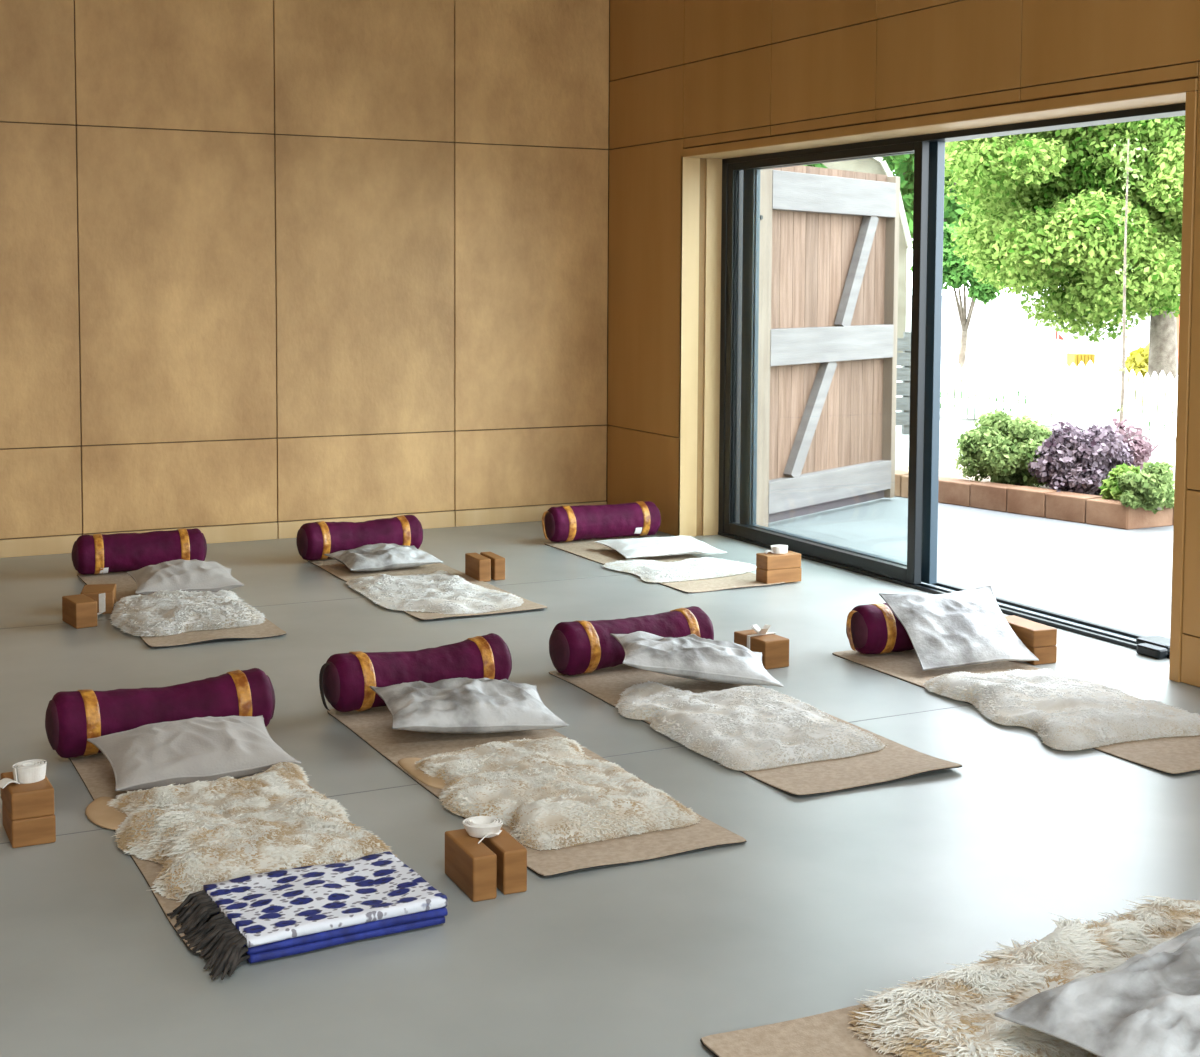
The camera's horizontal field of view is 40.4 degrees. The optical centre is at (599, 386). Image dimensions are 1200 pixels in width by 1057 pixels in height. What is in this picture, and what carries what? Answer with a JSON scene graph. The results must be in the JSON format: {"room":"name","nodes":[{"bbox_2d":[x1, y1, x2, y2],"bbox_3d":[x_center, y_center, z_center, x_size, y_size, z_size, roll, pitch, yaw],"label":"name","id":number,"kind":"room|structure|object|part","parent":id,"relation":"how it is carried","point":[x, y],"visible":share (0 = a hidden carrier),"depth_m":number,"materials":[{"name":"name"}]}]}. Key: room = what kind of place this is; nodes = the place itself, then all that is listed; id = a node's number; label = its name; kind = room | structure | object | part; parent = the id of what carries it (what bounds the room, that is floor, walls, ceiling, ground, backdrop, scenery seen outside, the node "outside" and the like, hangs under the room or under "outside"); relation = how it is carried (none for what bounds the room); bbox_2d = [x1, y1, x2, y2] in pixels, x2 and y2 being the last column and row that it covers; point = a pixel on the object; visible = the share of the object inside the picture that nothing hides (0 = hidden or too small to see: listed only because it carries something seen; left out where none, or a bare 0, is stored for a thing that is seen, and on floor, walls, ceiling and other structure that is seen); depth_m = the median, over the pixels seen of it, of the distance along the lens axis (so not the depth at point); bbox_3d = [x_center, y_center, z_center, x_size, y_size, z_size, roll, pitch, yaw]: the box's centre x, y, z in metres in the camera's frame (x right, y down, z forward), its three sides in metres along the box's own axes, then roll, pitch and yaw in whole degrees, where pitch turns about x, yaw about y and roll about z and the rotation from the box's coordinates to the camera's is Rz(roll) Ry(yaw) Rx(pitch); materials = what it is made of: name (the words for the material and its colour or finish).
{"room":"exercise studio","nodes":[
{"label":"exercise studio","id":0,"kind":"room"},
{"bbox_2d":[0,0,609,539],"bbox_3d":[-3.370,-1.080,9.261,7.620,4.100,0.200,-2,4,-27],"label":"wall","id":1,"kind":"structure","parent":0,"point":[262,261],"depth_m":9.94,"materials":[{"name":"brown"}]},
{"bbox_2d":[0,501,606,557],"bbox_3d":[-3.348,0.920,9.307,7.594,0.102,0.024,-2,4,-27],"label":"baseboard","id":2,"kind":"structure","parent":1,"relation":"attached to","point":[19,547],"depth_m":10.00,"materials":[{"name":"wood"}]},
{"bbox_2d":[0,521,1199,1056],"bbox_3d":[-0.464,1.456,3.720,8.080,0.200,13.000,-2,4,-27],"label":"floor","id":3,"kind":"structure","parent":0,"point":[828,900],"depth_m":4.49,"materials":[{"name":"concrete"}]},
{"bbox_2d":[2,801,55,847],"bbox_3d":[-1.641,1.246,4.681,0.118,0.080,0.220,-2,4,-27],"label":"block","id":4,"kind":"object","parent":3,"relation":"on","point":[36,830],"visible":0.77,"depth_m":4.59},
{"bbox_2d":[0,772,54,819],"bbox_3d":[-1.643,1.167,4.674,0.116,0.078,0.220,-2,4,-28],"label":"block","id":5,"kind":"object","parent":4,"relation":"on","point":[30,800],"visible":0.85,"depth_m":4.59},
{"bbox_2d":[0,759,46,788],"bbox_3d":[-1.650,1.106,4.653,0.084,0.045,0.151,3,5,33],"label":"strap","id":6,"kind":"object","parent":5,"relation":"on","point":[34,770],"visible":1,"depth_m":4.64,"materials":[{"name":"white fabric"}]},
{"bbox_2d":[62,594,96,628],"bbox_3d":[-2.401,1.035,7.517,0.100,0.118,0.210,-2,5,-35],"label":"block","id":7,"kind":"object","parent":3,"relation":"on","point":[78,611],"visible":1,"depth_m":7.45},
{"bbox_2d":[80,584,115,613],"bbox_3d":[-2.411,1.021,7.836,0.150,0.105,0.220,-1,4,-13],"label":"block","id":8,"kind":"object","parent":3,"relation":"on","point":[93,591],"visible":0.55,"depth_m":7.75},
{"bbox_2d":[97,593,104,614],"bbox_3d":[-2.389,1.036,7.628,0.090,0.104,0.219,1,4,6],"label":"strap","id":9,"kind":"object","parent":3,"relation":"on","point":[101,596],"visible":0.29,"depth_m":7.73,"materials":[{"name":"white fabric"}]},
{"bbox_2d":[77,570,285,646],"bbox_3d":[-2.104,1.051,8.023,0.614,0.022,1.971,-2,4,-27],"label":"yoga mat","id":10,"kind":"object","parent":3,"relation":"on","point":[126,585],"visible":0.3,"depth_m":7.34,"materials":[{"name":"brown rubber"}]},
{"bbox_2d":[72,528,206,574],"bbox_3d":[-2.492,0.886,8.831,0.709,0.212,0.230,-1,4,-24],"label":"bolster","id":11,"kind":"object","parent":10,"relation":"on","point":[118,552],"visible":0.88,"depth_m":8.74,"materials":[{"name":"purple fabric"}]},
{"bbox_2d":[127,559,243,594],"bbox_3d":[-2.087,0.951,8.187,0.526,0.156,0.367,-1,4,-23],"label":"pillow","id":12,"kind":"object","parent":10,"relation":"on","point":[196,575],"visible":0.8,"depth_m":8.09,"materials":[{"name":"grey fabric"}]},
{"bbox_2d":[109,590,265,636],"bbox_3d":[-1.956,1.032,7.661,0.701,0.098,0.840,-2,4,-27],"label":"sheepskin","id":13,"kind":"object","parent":10,"relation":"on","point":[161,613],"visible":1,"depth_m":7.46,"materials":[{"name":"white fur"}]},
{"bbox_2d":[69,753,350,953],"bbox_3d":[-1.096,1.272,4.796,0.642,0.018,1.854,-2,4,-27],"label":"yoga mat","id":14,"kind":"object","parent":3,"relation":"on","point":[96,772],"visible":0.14,"depth_m":5.07,"materials":[{"name":"brown rubber"}]},
{"bbox_2d":[45,668,274,757],"bbox_3d":[-1.487,1.105,5.547,0.768,0.217,0.227,-2,4,-30],"label":"bolster","id":15,"kind":"object","parent":14,"relation":"on","point":[72,718],"visible":0.71,"depth_m":5.45,"materials":[{"name":"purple fabric"}]},
{"bbox_2d":[87,715,300,790],"bbox_3d":[-1.307,1.164,5.238,0.586,0.155,0.387,-2,4,-30],"label":"pillow","id":16,"kind":"object","parent":14,"relation":"on","point":[209,748],"visible":0.94,"depth_m":5.15,"materials":[{"name":"grey fabric"}]},
{"bbox_2d":[85,762,397,901],"bbox_3d":[-1.028,1.232,4.641,0.720,0.107,1.096,-2,4,-27],"label":"sheepskin","id":17,"kind":"object","parent":14,"relation":"on","point":[225,828],"visible":0.89,"depth_m":4.52,"materials":[{"name":"beige fur"}]},
{"bbox_2d":[167,851,447,979],"bbox_3d":[-0.721,1.291,4.024,0.606,0.073,0.455,-2,4,-29],"label":"folded blanket","id":18,"kind":"object","parent":14,"relation":"on","point":[265,916],"visible":1,"depth_m":3.98,"materials":[{"name":"fabric"}]},
{"bbox_2d":[307,558,547,620],"bbox_3d":[-0.962,1.024,8.566,0.661,0.017,1.873,-2,4,-27],"label":"yoga mat","id":19,"kind":"object","parent":3,"relation":"on","point":[332,566],"visible":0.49,"depth_m":8.77,"materials":[{"name":"fabric"}]},
{"bbox_2d":[296,515,422,559],"bbox_3d":[-1.372,0.859,9.342,0.748,0.212,0.222,-2,4,-31],"label":"bolster","id":20,"kind":"object","parent":19,"relation":"on","point":[314,540],"visible":0.85,"depth_m":9.24,"materials":[{"name":"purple fabric"}]},
{"bbox_2d":[324,543,442,570],"bbox_3d":[-1.196,0.936,8.997,0.546,0.115,0.387,-2,4,-31],"label":"pillow","id":21,"kind":"object","parent":19,"relation":"on","point":[381,556],"visible":1,"depth_m":8.90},
{"bbox_2d":[345,570,523,613],"bbox_3d":[-0.852,1.023,8.229,0.703,0.053,1.137,-2,4,-32],"label":"sheepskin","id":22,"kind":"object","parent":19,"relation":"on","point":[441,592],"visible":1,"depth_m":8.14,"materials":[{"name":"white fur"}]},
{"bbox_2d":[445,829,496,901],"bbox_3d":[-0.342,1.259,4.296,0.066,0.118,0.225,-1,4,-25],"label":"block","id":23,"kind":"object","parent":3,"relation":"on","point":[471,865],"visible":0.91,"depth_m":4.22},
{"bbox_2d":[462,816,503,843],"bbox_3d":[-0.311,1.177,4.344,0.104,0.034,0.110,-3,5,-37],"label":"strap","id":24,"kind":"object","parent":23,"relation":"on","point":[482,827],"visible":1,"depth_m":4.32,"materials":[{"name":"white fabric"}]},
{"bbox_2d":[465,553,490,581],"bbox_3d":[-0.653,0.965,8.713,0.066,0.120,0.230,-1,4,-24],"label":"block","id":25,"kind":"object","parent":3,"relation":"on","point":[477,566],"visible":1,"depth_m":8.63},
{"bbox_2d":[480,552,504,579],"bbox_3d":[-0.578,0.963,8.763,0.062,0.118,0.230,-1,4,-24],"label":"block","id":26,"kind":"object","parent":3,"relation":"on","point":[497,562],"visible":0.76,"depth_m":8.66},
{"bbox_2d":[478,827,526,894],"bbox_3d":[-0.265,1.257,4.347,0.066,0.116,0.225,-1,4,-24],"label":"block","id":27,"kind":"object","parent":3,"relation":"on","point":[511,855],"visible":0.59,"depth_m":4.25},
{"bbox_2d":[327,706,746,876],"bbox_3d":[-0.296,1.242,5.329,0.654,0.017,1.901,-2,4,-27],"label":"yoga mat","id":28,"kind":"object","parent":3,"relation":"on","point":[373,725],"visible":0.35,"depth_m":4.72,"materials":[{"name":"brown rubber"}]},
{"bbox_2d":[319,633,511,711],"bbox_3d":[-0.688,1.071,6.118,0.766,0.217,0.222,-2,4,-32],"label":"bolster","id":29,"kind":"object","parent":28,"relation":"on","point":[345,679],"visible":0.73,"depth_m":6.01,"materials":[{"name":"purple fabric"}]},
{"bbox_3d":[-1.000,1.093,5.926,0.032,0.170,0.052,-2,4,-32],"label":"handle","id":30,"kind":"part","parent":29,"relation":"part of","materials":[{"name":"black"}]},
{"bbox_2d":[370,678,568,733],"bbox_3d":[-0.469,1.128,5.773,0.626,0.163,0.407,-1,4,-19],"label":"pillow","id":31,"kind":"object","parent":28,"relation":"on","point":[453,705],"visible":1,"depth_m":5.67,"materials":[{"name":"fabric"}]},
{"bbox_2d":[398,736,700,850],"bbox_3d":[-0.195,1.220,5.082,0.677,0.081,1.041,-2,4,-27],"label":"sheepskin","id":32,"kind":"object","parent":28,"relation":"on","point":[550,794],"visible":0.98,"depth_m":4.91,"materials":[{"name":"beige fur"}]},
{"bbox_2d":[545,537,784,592],"bbox_3d":[0.321,0.990,9.220,0.608,0.013,1.744,-2,4,-27],"label":"yoga mat","id":33,"kind":"object","parent":3,"relation":"on","point":[587,549],"visible":0.5,"depth_m":9.27,"materials":[{"name":"fabric"}]},
{"bbox_2d":[542,501,660,541],"bbox_3d":[0.007,0.821,10.006,0.786,0.214,0.228,-2,4,-27],"label":"bolster","id":34,"kind":"object","parent":33,"relation":"on","point":[639,518],"visible":1,"depth_m":9.91,"materials":[{"name":"purple fabric"}]},
{"bbox_3d":[-0.329,0.838,9.836,0.032,0.170,0.052,-2,4,-27],"label":"handle","id":35,"kind":"part","parent":34,"relation":"part of","materials":[{"name":"gold metal"}]},
{"bbox_2d":[595,535,726,557],"bbox_3d":[0.348,0.920,9.488,0.626,0.054,0.507,-1,4,-21],"label":"pillow","id":36,"kind":"object","parent":33,"relation":"on","point":[673,545],"visible":1,"depth_m":9.39,"materials":[{"name":"fabric"}]},
{"bbox_2d":[604,557,755,582],"bbox_3d":[0.463,0.986,9.017,0.806,0.037,0.721,-2,4,-27],"label":"sheepskin","id":37,"kind":"object","parent":33,"relation":"on","point":[651,571],"visible":1,"depth_m":8.88,"materials":[{"name":"fur"}]},
{"bbox_2d":[756,567,801,583],"bbox_3d":[0.948,0.994,8.640,0.215,0.075,0.115,-1,4,-25],"label":"block","id":38,"kind":"object","parent":33,"relation":"on","point":[787,575],"visible":0.86,"depth_m":8.59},
{"bbox_2d":[756,551,800,569],"bbox_3d":[0.947,0.919,8.634,0.213,0.074,0.114,-2,4,-26],"label":"block","id":39,"kind":"object","parent":38,"relation":"on","point":[769,561],"visible":1,"depth_m":8.59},
{"bbox_2d":[764,545,787,553],"bbox_3d":[0.933,0.862,8.636,0.137,0.036,0.080,-2,4,-27],"label":"strap","id":40,"kind":"object","parent":39,"relation":"on","point":[777,549],"visible":1,"depth_m":8.62,"materials":[{"name":"white fabric"}]},
{"bbox_2d":[549,664,961,795],"bbox_3d":[0.489,1.198,5.978,0.663,0.027,1.810,-2,4,-27],"label":"yoga mat","id":41,"kind":"object","parent":3,"relation":"on","point":[896,761],"visible":0.43,"depth_m":5.40,"materials":[{"name":"brown rubber"}]},
{"bbox_2d":[549,606,713,675],"bbox_3d":[0.135,1.040,6.725,0.748,0.209,0.224,-2,4,-32],"label":"bolster","id":42,"kind":"object","parent":41,"relation":"on","point":[576,647],"visible":0.72,"depth_m":6.57,"materials":[{"name":"purple fabric"}]},
{"bbox_2d":[610,631,783,686],"bbox_3d":[0.373,1.067,6.410,0.626,0.168,0.387,0,4,-7],"label":"pillow","id":43,"kind":"object","parent":41,"relation":"on","point":[691,656],"visible":1,"depth_m":6.28,"materials":[{"name":"fabric"}]},
{"bbox_2d":[616,681,886,770],"bbox_3d":[0.484,1.173,5.906,0.705,0.075,1.164,-2,4,-27],"label":"sheepskin","id":44,"kind":"object","parent":41,"relation":"on","point":[741,728],"visible":1,"depth_m":5.65,"materials":[{"name":"fur"}]},
{"bbox_2d":[734,629,788,669],"bbox_3d":[0.675,1.098,6.824,0.125,0.118,0.230,-2,4,-30],"label":"block","id":45,"kind":"object","parent":3,"relation":"on","point":[774,648],"visible":0.56,"depth_m":6.74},
{"bbox_2d":[747,624,775,649],"bbox_3d":[0.673,1.078,6.824,0.090,0.150,0.126,3,4,30],"label":"strap","id":46,"kind":"object","parent":45,"relation":"on","point":[755,627],"visible":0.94,"depth_m":6.80,"materials":[{"name":"white fabric"}]},
{"bbox_2d":[700,1004,901,1056],"bbox_3d":[1.249,1.366,3.565,2.002,0.018,0.683,-2,4,-27],"label":"yoga mat","id":47,"kind":"object","parent":3,"relation":"on","point":[827,1034],"visible":0.12,"depth_m":3.42,"materials":[{"name":"fabric"}]},
{"bbox_2d":[847,896,1199,1056],"bbox_3d":[1.275,1.300,3.595,1.533,0.133,0.800,-2,4,-27],"label":"sheepskin","id":48,"kind":"object","parent":47,"relation":"on","point":[950,1013],"visible":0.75,"depth_m":3.52,"materials":[{"name":"beige fur"}]},
{"bbox_2d":[994,922,1199,1056],"bbox_3d":[1.230,1.241,3.284,0.706,0.150,0.507,-2,5,-35],"label":"pillow","id":49,"kind":"object","parent":48,"relation":"on","point":[1148,1005],"visible":1,"depth_m":3.23,"materials":[{"name":"fabric"}]},
{"bbox_2d":[832,649,1199,774],"bbox_3d":[1.698,1.192,6.276,0.628,0.013,1.931,-2,4,-27],"label":"yoga mat","id":50,"kind":"object","parent":3,"relation":"on","point":[1169,755],"visible":0.36,"depth_m":5.72,"materials":[{"name":"brown rubber"}]},
{"bbox_2d":[846,603,913,653],"bbox_3d":[1.390,1.025,7.060,0.727,0.210,0.224,-1,4,-23],"label":"bolster","id":51,"kind":"object","parent":50,"relation":"on","point":[871,628],"visible":0.44,"depth_m":6.89,"materials":[{"name":"purple fabric"}]},
{"bbox_3d":[1.071,1.038,6.925,0.032,0.170,0.052,-1,4,-23],"label":"handle","id":52,"kind":"part","parent":51,"relation":"part of","materials":[{"name":"gold metal"}]},
{"bbox_2d":[879,586,1038,670],"bbox_3d":[1.498,1.004,6.819,0.546,0.250,0.377,-1,4,-19],"label":"pillow","id":53,"kind":"object","parent":50,"relation":"on","point":[964,627],"visible":1,"depth_m":6.77,"materials":[{"name":"fabric"}]},
{"bbox_2d":[924,668,1199,750],"bbox_3d":[1.690,1.163,6.117,0.755,0.079,1.068,-2,4,-27],"label":"sheepskin","id":54,"kind":"object","parent":50,"relation":"on","point":[1069,713],"visible":1,"depth_m":5.94,"materials":[{"name":"fur"}]},
{"bbox_2d":[1023,644,1056,664],"bbox_3d":[1.809,1.117,6.962,0.120,0.074,0.300,-1,4,-23],"label":"block","id":55,"kind":"object","parent":3,"relation":"on","point":[1046,654],"visible":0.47,"depth_m":6.82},
{"bbox_2d":[1004,615,1056,646],"bbox_3d":[1.809,1.043,6.957,0.120,0.072,0.300,-1,4,-22],"label":"block","id":56,"kind":"object","parent":55,"relation":"on","point":[1031,633],"visible":0.7,"depth_m":6.84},
{"bbox_2d":[1136,635,1169,658],"bbox_3d":[2.409,1.124,7.038,0.185,0.055,0.190,-2,4,-27],"label":"door stop","id":57,"kind":"object","parent":3,"relation":"on","point":[1157,647],"visible":0.85,"depth_m":6.99,"materials":[{"name":"black"}]},
{"bbox_2d":[607,0,1199,686],"bbox_3d":[3.072,-0.845,5.468,0.480,4.400,13.200,-2,4,-27],"label":"wall","id":58,"kind":"structure","parent":0,"point":[685,74],"depth_m":8.99,"materials":[{"name":"brown wood"}]},
{"bbox_2d":[0,563,1156,843],"bbox_3d":[-1.122,1.274,4.902,7.580,0.001,5.925,-2,4,-27],"label":"joint","id":59,"kind":"structure","parent":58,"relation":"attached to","point":[751,563],"depth_m":6.00,"materials":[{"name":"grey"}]},
{"bbox_2d":[756,165,899,526],"bbox_3d":[1.530,-0.316,11.216,0.122,2.410,2.040,3,5,37],"label":"barn door","id":60,"kind":"structure","parent":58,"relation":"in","point":[829,254],"depth_m":11.23,"materials":[{"name":"brown wood"}]},
{"bbox_3d":[1.593,0.688,11.351,0.082,0.210,1.712,3,5,37],"label":"rail","id":61,"kind":"part","parent":60,"relation":"part of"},
{"bbox_3d":[1.598,-0.295,11.287,0.082,0.240,1.712,3,5,37],"label":"rail","id":62,"kind":"part","parent":60,"relation":"part of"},
{"bbox_3d":[1.604,-1.318,11.219,0.082,0.250,1.712,3,5,37],"label":"rail","id":63,"kind":"part","parent":60,"relation":"part of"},
{"bbox_2d":[678,91,1191,536],"bbox_3d":[1.537,-0.128,8.344,0.300,2.372,4.034,-2,4,-27],"label":"trim","id":64,"kind":"structure","parent":58,"relation":"attached to","point":[701,178],"depth_m":10.09,"materials":[{"name":"brown"}]},
{"bbox_2d":[682,78,1198,681],"bbox_3d":[1.421,-0.134,8.254,0.024,2.396,4.047,-2,4,-27],"label":"trim","id":65,"kind":"structure","parent":58,"relation":"attached to","point":[1191,111],"depth_m":6.51,"materials":[{"name":"brown wood"}]},
{"bbox_2d":[718,103,1185,658],"bbox_3d":[1.727,-0.115,8.441,0.175,2.377,4.014,-2,4,-27],"label":"door","id":66,"kind":"structure","parent":58,"relation":"in","point":[740,228],"depth_m":8.65,"materials":[{"name":"black"}]},
{"bbox_3d":[1.720,1.051,8.518,0.175,0.040,3.994,-2,4,-27],"label":"track rail","id":67,"kind":"part","parent":66,"relation":"part of","materials":[{"name":"black"}]},
{"label":"outside","id":68,"kind":"structure","parent":0,"visible":0},
{"bbox_2d":[895,295,1175,465],"bbox_3d":[44.630,-3.098,78.307,139.550,0.350,200.000,-2,4,-27],"label":"gravel yard","id":69,"kind":"structure","parent":68,"point":[1000,331],"depth_m":42.23,"materials":[{"name":"gravel"}]},
{"bbox_2d":[802,163,826,167],"bbox_3d":[1.301,-1.543,16.875,2.244,4.202,2.051,4,5,43],"label":"tree","id":70,"kind":"object","parent":69,"relation":"on","point":[820,165],"visible":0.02,"depth_m":16.52,"materials":[{"name":"green plant"}]},
{"bbox_2d":[822,157,912,367],"bbox_3d":[3.406,-2.493,27.737,3.472,4.659,2.000,0,4,0],"label":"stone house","id":71,"kind":"structure","parent":69,"relation":"on","point":[876,165],"depth_m":26.76,"materials":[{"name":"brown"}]},
{"bbox_2d":[896,332,910,433],"bbox_3d":[2.760,-0.042,17.562,1.224,1.100,0.130,0,4,0],"label":"fence","id":72,"kind":"object","parent":69,"relation":"on","point":[903,344],"visible":0.08,"depth_m":17.50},
{"bbox_3d":[3.322,-0.040,17.578,0.100,1.100,0.100,0,4,0],"label":"post","id":73,"kind":"part","parent":72,"relation":"part of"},
{"bbox_2d":[909,222,1001,396],"bbox_3d":[5.130,-1.074,22.947,1.379,2.495,1.467,-2,4,-27],"label":"tree","id":74,"kind":"object","parent":69,"relation":"on","point":[956,273],"visible":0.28,"depth_m":22.54,"materials":[{"name":"green plant"}]},
{"bbox_2d":[882,133,1028,286],"bbox_3d":[8.101,-5.112,35.435,6.590,8.945,6.686,3,5,35],"label":"tree","id":75,"kind":"object","parent":69,"relation":"on","point":[902,165],"visible":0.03,"depth_m":35.05,"materials":[{"name":"green plant"}]},
{"bbox_2d":[896,358,1038,425],"bbox_3d":[3.995,0.005,19.534,0.100,0.760,2.998,-3,5,-39],"label":"picket fence","id":76,"kind":"object","parent":69,"relation":"on","point":[982,377],"visible":0.36,"depth_m":18.88,"materials":[{"name":"white paint"}]},
{"bbox_3d":[3.982,0.155,19.533,0.032,0.060,2.918,-3,5,-39],"label":"rail","id":77,"kind":"part","parent":76,"relation":"part of","materials":[{"name":"white paint"}]},
{"bbox_3d":[4.465,0.044,18.977,0.080,0.760,0.080,-3,5,-39],"label":"post","id":78,"kind":"part","parent":76,"relation":"part of","materials":[{"name":"white paint"}]},
{"bbox_3d":[3.984,-0.148,19.513,0.032,0.060,2.918,-3,5,-39],"label":"rail","id":79,"kind":"part","parent":76,"relation":"part of","materials":[{"name":"white paint"}]},
{"bbox_3d":[4.927,0.084,18.413,0.080,0.760,0.080,-3,5,-39],"label":"post","id":80,"kind":"part","parent":76,"relation":"part of","materials":[{"name":"white paint"}]},
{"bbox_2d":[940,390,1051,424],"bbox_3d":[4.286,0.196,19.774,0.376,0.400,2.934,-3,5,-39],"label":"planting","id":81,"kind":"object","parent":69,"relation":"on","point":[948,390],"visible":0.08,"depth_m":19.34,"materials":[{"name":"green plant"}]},
{"bbox_2d":[1056,331,1063,359],"bbox_3d":[5.798,-0.200,20.587,0.100,1.050,0.016,0,4,0],"label":"flag","id":82,"kind":"object","parent":69,"relation":"on","point":[1058,336],"visible":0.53,"depth_m":20.56,"materials":[{"name":"fabric"}]},
{"bbox_2d":[944,115,1184,414],"bbox_3d":[5.768,-2.062,18.801,3.698,5.015,3.497,2,4,21],"label":"tree","id":83,"kind":"object","parent":69,"relation":"on","point":[1051,203],"visible":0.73,"depth_m":18.10,"materials":[{"name":"green plant"}]},
{"bbox_2d":[1067,353,1094,409],"bbox_3d":[6.238,-0.071,21.171,0.270,0.720,0.350,0,4,0],"label":"slatted bench","id":84,"kind":"object","parent":69,"relation":"on","point":[1076,358],"visible":0.56,"depth_m":21.01,"materials":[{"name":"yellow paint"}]},
{"bbox_3d":[6.118,0.000,21.301,0.030,0.560,0.030,0,4,0],"label":"leg","id":85,"kind":"part","parent":84,"relation":"part of","materials":[{"name":"white paint"}]},
{"bbox_3d":[6.239,-0.350,21.152,0.260,0.160,0.350,0,4,0],"label":"seat","id":86,"kind":"part","parent":84,"relation":"part of","materials":[{"name":"yellow paint"}]},
{"bbox_3d":[6.358,0.002,21.301,0.030,0.560,0.030,0,4,0],"label":"leg","id":87,"kind":"part","parent":84,"relation":"part of","materials":[{"name":"white paint"}]},
{"bbox_3d":[6.357,0.019,21.031,0.030,0.560,0.030,0,4,0],"label":"leg","id":88,"kind":"part","parent":84,"relation":"part of","materials":[{"name":"white paint"}]},
{"bbox_2d":[1121,343,1148,412],"bbox_3d":[6.801,-0.107,20.488,0.625,0.896,0.567,-2,4,-27],"label":"shrub","id":89,"kind":"object","parent":69,"relation":"on","point":[1138,359],"visible":0.38,"depth_m":20.36,"materials":[{"name":"yellow plant"}]},
{"bbox_2d":[1111,363,1177,438],"bbox_3d":[6.193,0.222,16.284,0.101,0.780,2.832,-2,4,-28],"label":"picket fence","id":90,"kind":"object","parent":69,"relation":"on","point":[1169,389],"visible":0.61,"depth_m":17.05,"materials":[{"name":"white paint"}]},
{"bbox_2d":[1036,358,1111,428],"bbox_3d":[5.211,0.072,17.934,0.050,0.750,1.032,-2,5,-34],"label":"gate","id":91,"kind":"object","parent":90,"relation":"attached to","point":[1056,376],"visible":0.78,"depth_m":17.91,"materials":[{"name":"white paint"}]},
{"bbox_3d":[5.219,-0.094,17.928,0.032,0.060,1.032,-2,5,-34],"label":"rail","id":92,"kind":"part","parent":91,"relation":"part of","materials":[{"name":"white paint"}]},
{"bbox_3d":[5.217,0.267,17.952,0.032,0.060,1.032,-2,5,-34],"label":"rail","id":93,"kind":"part","parent":91,"relation":"part of","materials":[{"name":"white paint"}]},
{"bbox_3d":[5.553,0.138,17.499,0.080,0.780,0.080,-2,4,-28],"label":"post","id":94,"kind":"part","parent":90,"relation":"part of","materials":[{"name":"white paint"}]},
{"bbox_3d":[6.180,0.064,16.266,0.032,0.060,2.752,-2,4,-28],"label":"rail","id":95,"kind":"part","parent":90,"relation":"part of","materials":[{"name":"white paint"}]},
{"bbox_3d":[6.178,0.382,16.287,0.032,0.060,2.752,-2,4,-28],"label":"rail","id":96,"kind":"part","parent":90,"relation":"part of","materials":[{"name":"white paint"}]},
{"bbox_2d":[1141,405,1173,430],"bbox_3d":[6.189,0.387,17.068,0.383,0.415,1.396,-2,4,-27],"label":"planting","id":97,"kind":"object","parent":69,"relation":"on","point":[1157,405],"visible":0.06,"depth_m":17.50,"materials":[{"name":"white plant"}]},
{"bbox_2d":[1176,306,1179,351],"bbox_3d":[7.698,-0.456,21.970,0.300,1.400,0.300,-2,4,-27],"label":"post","id":98,"kind":"object","parent":69,"relation":"on","point":[1177,318],"visible":0.02,"depth_m":21.84,"materials":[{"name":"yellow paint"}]},
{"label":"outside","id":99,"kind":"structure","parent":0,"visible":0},
{"bbox_2d":[768,445,1174,638],"bbox_3d":[5.407,1.242,7.583,5.550,0.180,17.000,-2,4,-27],"label":"patio","id":100,"kind":"structure","parent":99,"point":[1121,579],"depth_m":9.73,"materials":[{"name":"concrete"}]},
{"bbox_2d":[895,457,1174,529],"bbox_3d":[3.410,0.739,12.350,2.300,0.176,3.052,-2,4,-27],"label":"raised bed","id":101,"kind":"object","parent":100,"relation":"on","point":[954,489],"visible":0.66,"depth_m":11.27,"materials":[{"name":"brick"}]},
{"bbox_2d":[955,409,1051,487],"bbox_3d":[3.012,0.469,11.943,0.773,0.587,0.808,2,4,27],"label":"shrub","id":102,"kind":"object","parent":101,"relation":"on","point":[1000,449],"visible":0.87,"depth_m":11.76,"materials":[{"name":"green plant"}]},
{"bbox_2d":[1027,421,1133,494],"bbox_3d":[3.404,0.526,11.444,0.673,0.562,0.674,-2,4,-27],"label":"shrub","id":103,"kind":"object","parent":101,"relation":"in","point":[1071,459],"visible":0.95,"depth_m":11.28,"materials":[{"name":"purple plant"}]},
{"bbox_2d":[1099,463,1139,500],"bbox_3d":[3.549,0.666,10.919,0.384,0.321,0.321,-2,4,-27],"label":"leafy plant","id":104,"kind":"object","parent":101,"relation":"on","point":[1109,488],"visible":0.29,"depth_m":10.90,"materials":[{"name":"green plant"}]},
{"bbox_2d":[1111,138,1146,430],"bbox_3d":[4.087,-0.629,12.709,0.255,2.607,0.272,-2,4,-27],"label":"sapling","id":105,"kind":"object","parent":101,"relation":"on","point":[1126,147],"visible":0.94,"depth_m":12.68,"materials":[{"name":"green plant"}]},
{"bbox_3d":[4.088,-0.626,12.716,0.047,2.601,0.050,-2,4,-27],"label":"stem","id":106,"kind":"part","parent":105,"relation":"part of","materials":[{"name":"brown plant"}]},
{"bbox_2d":[1110,418,1158,469],"bbox_3d":[3.967,0.478,12.388,0.500,0.502,0.578,3,5,36],"label":"plant","id":107,"kind":"object","parent":101,"relation":"on","point":[1142,452],"visible":0.2,"depth_m":12.27,"materials":[{"name":"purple plant"}]},
{"bbox_2d":[1116,461,1174,513],"bbox_3d":[3.644,0.661,10.707,0.499,0.359,0.386,-2,4,-27],"label":"plant","id":108,"kind":"object","parent":101,"relation":"in","point":[1152,488],"visible":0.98,"depth_m":10.60,"materials":[{"name":"green plant"}]}
]}

